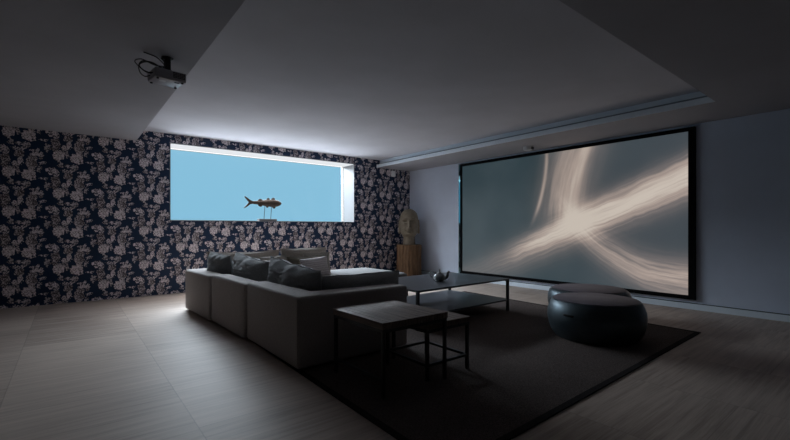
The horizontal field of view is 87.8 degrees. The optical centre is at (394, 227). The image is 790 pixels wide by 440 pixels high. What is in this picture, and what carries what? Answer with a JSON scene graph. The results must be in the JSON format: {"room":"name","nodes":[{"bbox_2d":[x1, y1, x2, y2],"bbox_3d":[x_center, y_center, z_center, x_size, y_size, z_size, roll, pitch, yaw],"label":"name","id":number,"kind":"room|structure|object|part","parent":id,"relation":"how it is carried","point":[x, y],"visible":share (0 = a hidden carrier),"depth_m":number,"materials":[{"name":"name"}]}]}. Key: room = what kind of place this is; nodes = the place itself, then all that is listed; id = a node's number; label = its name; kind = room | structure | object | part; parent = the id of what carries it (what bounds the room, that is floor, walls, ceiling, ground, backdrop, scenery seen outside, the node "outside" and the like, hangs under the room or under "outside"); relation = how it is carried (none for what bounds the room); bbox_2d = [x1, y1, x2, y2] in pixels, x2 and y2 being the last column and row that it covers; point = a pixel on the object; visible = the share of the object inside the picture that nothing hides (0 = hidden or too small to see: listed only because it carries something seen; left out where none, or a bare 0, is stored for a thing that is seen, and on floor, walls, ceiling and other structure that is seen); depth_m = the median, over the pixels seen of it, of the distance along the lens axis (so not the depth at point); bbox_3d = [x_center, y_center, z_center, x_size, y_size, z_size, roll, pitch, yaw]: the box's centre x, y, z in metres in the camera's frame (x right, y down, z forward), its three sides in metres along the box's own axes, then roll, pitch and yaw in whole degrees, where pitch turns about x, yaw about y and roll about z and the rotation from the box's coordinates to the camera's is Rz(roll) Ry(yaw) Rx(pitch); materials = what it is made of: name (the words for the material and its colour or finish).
{"room":"home theater","nodes":[
{"label":"home theater","id":0,"kind":"room"},
{"bbox_2d":[0,125,409,308],"bbox_3d":[-4.000,-0.325,7.181,11.075,2.950,0.140,0,0,-38],"label":"wall","id":1,"kind":"structure","parent":0,"point":[83,217],"depth_m":6.71,"materials":[{"name":"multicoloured paper"}]},
{"bbox_2d":[170,143,353,221],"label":"window","id":2,"kind":"structure","parent":1,"relation":"in","point":[347,169],"depth_m":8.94,"materials":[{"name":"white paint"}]},
{"bbox_3d":[-2.587,-1.472,8.528,3.781,0.010,0.430,0,0,-38],"label":"led panel","id":3,"kind":"part","parent":2,"relation":"part of","materials":[{"name":"white plastic"}]},
{"bbox_2d":[244,196,281,220],"bbox_3d":[-2.679,-0.382,8.346,0.782,0.491,0.120,0,0,-38],"label":"fish sculpture","id":4,"kind":"object","parent":2,"relation":"on","point":[268,202],"visible":0.99,"depth_m":8.36,"materials":[{"name":"metal"}]},
{"bbox_2d":[380,91,707,163],"bbox_3d":[1.708,-1.557,7.388,0.030,0.162,6.640,0,0,-38],"label":"trim","id":5,"kind":"structure","parent":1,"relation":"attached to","point":[696,95],"depth_m":6.20,"materials":[{"name":"white paint"}]},
{"bbox_2d":[377,97,714,167],"bbox_3d":[1.657,-1.490,7.348,0.100,0.073,6.640,0,0,-38],"label":"trim","id":6,"kind":"structure","parent":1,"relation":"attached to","point":[704,100],"depth_m":6.06,"materials":[{"name":"white paint"}]},
{"bbox_2d":[0,274,789,439],"bbox_3d":[-0.459,1.250,2.727,11.475,0.200,11.640,0,0,-38],"label":"floor","id":7,"kind":"structure","parent":0,"point":[152,367],"depth_m":3.01,"materials":[{"name":"brown wood"}]},
{"bbox_2d":[185,268,219,320],"bbox_3d":[-2.203,0.867,5.716,1.064,0.567,1.061,0,0,-41],"label":"sofa","id":8,"kind":"object","parent":7,"relation":"on","point":[198,282],"visible":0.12,"depth_m":5.28,"materials":[{"name":"grey fabric"}]},
{"bbox_2d":[207,250,233,274],"bbox_3d":[-2.369,0.545,5.583,0.690,0.458,0.292,0,0,42],"label":"cushion","id":9,"kind":"object","parent":8,"relation":"on","point":[219,263],"visible":0.57,"depth_m":5.38,"materials":[{"name":"fabric"}]},
{"bbox_2d":[206,249,279,261],"bbox_3d":[-2.197,0.542,6.025,1.065,0.419,0.229,0,0,-35],"label":"cushion","id":10,"kind":"object","parent":8,"relation":"on","point":[270,252],"visible":0.12,"depth_m":6.09,"materials":[{"name":"beige fabric"}]},
{"bbox_2d":[252,255,285,260],"bbox_3d":[-1.830,0.581,6.043,0.528,0.341,0.168,0,0,-39],"label":"cushion","id":11,"kind":"object","parent":8,"relation":"on","point":[265,258],"visible":0.15,"depth_m":6.02,"materials":[{"name":"beige fabric"}]},
{"bbox_2d":[331,267,407,295],"bbox_3d":[-0.511,0.934,6.845,0.915,0.431,1.246,0,0,-38],"label":"sofa","id":12,"kind":"object","parent":7,"relation":"on","point":[352,271],"visible":0.13,"depth_m":6.77,"materials":[{"name":"grey fabric"}]},
{"bbox_2d":[331,267,406,276],"bbox_3d":[-0.511,0.807,6.844,0.914,0.176,1.246,0,0,-38],"label":"seat cushion","id":13,"kind":"object","parent":12,"relation":"on","point":[352,271],"depth_m":6.77,"materials":[{"name":"grey fabric"}]},
{"bbox_2d":[396,244,421,275],"bbox_3d":[0.337,0.776,9.875,0.613,0.748,0.617,0,0,0],"label":"pedestal","id":14,"kind":"object","parent":7,"relation":"on","point":[408,256],"visible":0.93,"depth_m":9.62,"materials":[{"name":"brown wood"}]},
{"bbox_2d":[398,209,419,244],"bbox_3d":[0.328,-0.030,9.860,0.453,0.862,0.488,0,0,41],"label":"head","id":15,"kind":"object","parent":14,"relation":"on","point":[408,226],"visible":1,"depth_m":9.72},
{"bbox_2d":[249,291,700,439],"bbox_3d":[0.755,1.145,4.650,4.200,0.009,3.660,0,0,-38],"label":"rug","id":16,"kind":"object","parent":7,"relation":"on","point":[521,374],"visible":0.52,"depth_m":3.17,"materials":[{"name":"black carpet"}]},
{"bbox_2d":[211,274,257,338],"bbox_3d":[-1.459,0.850,4.908,1.118,0.582,1.098,0,0,-40],"label":"sofa","id":17,"kind":"object","parent":16,"relation":"on","point":[229,292],"visible":0.48,"depth_m":4.44,"materials":[{"name":"grey fabric"}]},
{"bbox_2d":[233,252,268,281],"bbox_3d":[-1.752,0.550,5.029,0.328,0.468,1.087,0,0,-37],"label":"cushion","id":18,"kind":"object","parent":17,"relation":"on","point":[255,269],"visible":0.52,"depth_m":4.80,"materials":[{"name":"fabric"}]},
{"bbox_2d":[247,281,406,368],"bbox_3d":[-0.685,0.846,4.034,1.153,0.591,1.183,0,0,-38],"label":"sofa","id":19,"kind":"object","parent":16,"relation":"on","point":[296,325],"visible":0.78,"depth_m":3.50,"materials":[{"name":"grey fabric"}]},
{"bbox_2d":[267,256,322,290],"bbox_3d":[-1.020,0.550,4.157,0.362,0.472,1.164,0,0,-33],"label":"cushion","id":20,"kind":"object","parent":19,"relation":"on","point":[283,272],"visible":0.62,"depth_m":3.92,"materials":[{"name":"fabric"}]},
{"bbox_2d":[322,270,399,289],"bbox_3d":[-0.341,0.598,4.055,0.976,0.306,0.321,0,0,-35],"label":"cushion","id":21,"kind":"object","parent":19,"relation":"on","point":[385,277],"visible":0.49,"depth_m":3.94,"materials":[{"name":"fabric"}]},
{"bbox_2d":[333,300,447,398],"bbox_3d":[-0.045,0.887,3.162,0.614,0.508,0.655,0,0,-38],"label":"side table","id":22,"kind":"object","parent":16,"relation":"on","point":[389,316],"visible":1,"depth_m":3.03,"materials":[{"name":"brown wood"}]},
{"bbox_3d":[-0.464,0.922,3.224,0.024,0.437,0.024,0,0,-38],"label":"leg","id":23,"kind":"part","parent":22,"relation":"part of","materials":[{"name":"black metal"}]},
{"bbox_3d":[-0.079,0.922,2.739,0.024,0.437,0.024,0,0,-38],"label":"leg","id":24,"kind":"part","parent":22,"relation":"part of","materials":[{"name":"black metal"}]},
{"bbox_3d":[-0.045,0.692,3.162,0.603,0.024,0.643,0,0,-38],"label":"frame","id":25,"kind":"part","parent":22,"relation":"part of","materials":[{"name":"black metal"}]},
{"bbox_3d":[-0.011,0.922,3.584,0.024,0.437,0.024,0,0,-38],"label":"leg","id":26,"kind":"part","parent":22,"relation":"part of","materials":[{"name":"black metal"}]},
{"bbox_3d":[0.375,0.922,3.099,0.024,0.437,0.024,0,0,-38],"label":"leg","id":27,"kind":"part","parent":22,"relation":"part of","materials":[{"name":"black metal"}]},
{"bbox_2d":[386,307,469,381],"bbox_3d":[0.262,0.928,3.379,0.474,0.425,0.520,0,0,-38],"label":"side table","id":28,"kind":"object","parent":16,"relation":"on","point":[454,320],"visible":0.5,"depth_m":3.26,"materials":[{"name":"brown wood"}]},
{"bbox_3d":[-0.061,0.962,3.432,0.024,0.358,0.024,0,0,-38],"label":"leg","id":29,"kind":"part","parent":28,"relation":"part of","materials":[{"name":"black metal"}]},
{"bbox_3d":[0.240,0.962,3.053,0.024,0.358,0.024,0,0,-38],"label":"leg","id":30,"kind":"part","parent":28,"relation":"part of","materials":[{"name":"black metal"}]},
{"bbox_3d":[0.262,0.771,3.379,0.463,0.024,0.508,0,0,-38],"label":"frame","id":31,"kind":"part","parent":28,"relation":"part of","materials":[{"name":"black metal"}]},
{"bbox_3d":[0.584,0.962,3.326,0.024,0.358,0.024,0,0,-38],"label":"leg","id":32,"kind":"part","parent":28,"relation":"part of","materials":[{"name":"black metal"}]},
{"bbox_2d":[398,272,508,330],"bbox_3d":[0.558,0.919,5.512,1.740,0.444,1.100,0,0,-40],"label":"coffee table","id":33,"kind":"object","parent":16,"relation":"on","point":[449,300],"visible":0.59,"depth_m":5.46,"materials":[{"name":"metal"}]},
{"bbox_3d":[0.253,0.930,4.555,0.034,0.422,0.034,0,0,-40],"label":"leg","id":34,"kind":"part","parent":33,"relation":"part of","materials":[{"name":"black metal"}]},
{"bbox_2d":[430,269,449,280],"bbox_3d":[0.587,0.618,5.369,0.235,0.156,0.156,0,0,31],"label":"teapot","id":35,"kind":"object","parent":33,"relation":"on","point":[439,276],"visible":1,"depth_m":5.33,"materials":[{"name":"grey metal"}]},
{"bbox_2d":[407,290,507,311],"bbox_3d":[0.558,0.990,5.512,1.734,0.018,1.094,0,0,-40],"label":"shelf","id":36,"kind":"object","parent":33,"relation":"attached to","point":[447,300],"depth_m":5.54,"materials":[{"name":"metal"}]},
{"bbox_3d":[1.552,0.930,5.657,0.034,0.422,0.034,0,0,-40],"label":"leg","id":37,"kind":"part","parent":33,"relation":"part of","materials":[{"name":"black metal"}]},
{"bbox_2d":[547,283,631,303],"bbox_3d":[2.480,0.955,5.261,0.981,0.372,0.983,0,0,0],"label":"stool","id":38,"kind":"object","parent":16,"relation":"on","point":[571,287],"visible":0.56,"depth_m":5.20,"materials":[{"name":"leather"}]},
{"bbox_2d":[547,292,647,346],"bbox_3d":[2.111,0.942,4.325,0.947,0.398,0.948,0,0,0],"label":"ottoman","id":39,"kind":"object","parent":16,"relation":"on","point":[598,319],"visible":1,"depth_m":3.97,"materials":[{"name":"leather"}]},
{"bbox_3d":[-1.359,0.863,6.344,0.994,0.574,1.019,0,0,-39],"label":"sofa","id":40,"kind":"object","parent":7,"relation":"on","visible":0},
{"bbox_2d":[287,256,312,264],"bbox_3d":[-1.420,0.596,6.350,0.508,0.312,0.165,0,0,-37],"label":"cushion","id":41,"kind":"object","parent":40,"relation":"on","point":[294,260],"visible":0.23,"depth_m":6.25,"materials":[{"name":"grey fabric"}]},
{"bbox_2d":[280,247,325,259],"bbox_3d":[-1.452,0.536,6.597,0.808,0.430,0.251,0,0,-44],"label":"cushion","id":42,"kind":"object","parent":40,"relation":"on","point":[297,252],"visible":0.27,"depth_m":6.48,"materials":[{"name":"beige fabric"}]},
{"bbox_2d":[299,256,329,274],"bbox_3d":[-1.230,0.604,6.336,0.484,0.322,0.180,0,0,-35],"label":"cushion","id":43,"kind":"object","parent":40,"relation":"on","point":[320,263],"visible":0.66,"depth_m":6.30,"materials":[{"name":"grey fabric"}]},
{"bbox_2d":[303,252,330,273],"bbox_3d":[-1.235,0.569,6.536,0.448,0.366,0.138,0,0,-34],"label":"cushion","id":44,"kind":"object","parent":40,"relation":"on","point":[314,255],"visible":0.32,"depth_m":6.56,"materials":[{"name":"beige fabric"}]},
{"bbox_2d":[0,0,789,170],"bbox_3d":[-0.459,-1.627,2.727,11.075,0.346,11.240,0,0,-38],"label":"ceiling","id":45,"kind":"structure","parent":0,"point":[67,66],"depth_m":3.48,"materials":[{"name":"white paint"}]},
{"bbox_2d":[134,52,185,88],"bbox_3d":[-1.988,-1.344,3.467,0.214,0.223,0.393,0,0,44],"label":"projector","id":46,"kind":"object","parent":45,"relation":"hanging from","point":[161,75],"visible":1,"depth_m":3.45,"materials":[{"name":"grey plastic"}]},
{"bbox_3d":[-1.948,-1.386,3.510,0.043,0.104,0.043,0,0,44],"label":"mount post","id":47,"kind":"part","parent":46,"relation":"part of","materials":[{"name":"black metal"}]},
{"bbox_3d":[-1.948,-1.446,3.510,0.094,0.014,0.094,0,0,44],"label":"ceiling plate","id":48,"kind":"part","parent":46,"relation":"part of","materials":[{"name":"black metal"}]},
{"bbox_2d":[173,72,184,79],"bbox_3d":[-1.831,-1.286,3.479,0.002,0.045,0.092,0,0,43],"label":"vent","id":49,"kind":"object","parent":46,"relation":"attached to","point":[175,74],"depth_m":3.47,"materials":[{"name":"black plastic"}]},
{"bbox_2d":[523,146,533,150],"bbox_3d":[2.378,-1.416,7.325,0.162,0.075,0.174,0,0,-38],"label":"ceiling sensor","id":50,"kind":"object","parent":45,"relation":"attached to","point":[525,148],"visible":1,"depth_m":7.27,"materials":[{"name":"white plastic"}]},
{"bbox_2d":[144,0,697,159],"bbox_3d":[-0.264,-1.720,5.820,5.068,0.161,6.640,0,0,-38],"label":"ceiling","id":51,"kind":"structure","parent":0,"point":[366,79],"depth_m":4.44,"materials":[{"name":"white paint"}]},
{"bbox_2d":[410,109,789,314],"bbox_3d":[3.910,-0.325,6.290,0.200,2.950,11.380,0,0,-38],"label":"wall","id":52,"kind":"structure","parent":0,"point":[743,162],"depth_m":5.44,"materials":[{"name":"grey paint"}]},
{"bbox_2d":[459,126,695,299],"bbox_3d":[2.819,-0.204,7.462,0.048,2.425,4.430,0,0,-38],"label":"projection screen","id":53,"kind":"object","parent":52,"relation":"attached to","point":[621,212],"visible":1,"depth_m":6.90,"materials":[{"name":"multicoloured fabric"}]},
{"bbox_2d":[422,270,789,321],"bbox_3d":[3.870,1.103,6.168,0.012,0.094,11.239,0,0,-38],"label":"baseboard","id":54,"kind":"structure","parent":52,"relation":"attached to","point":[678,304],"depth_m":5.72,"materials":[{"name":"white wood"}]}
]}

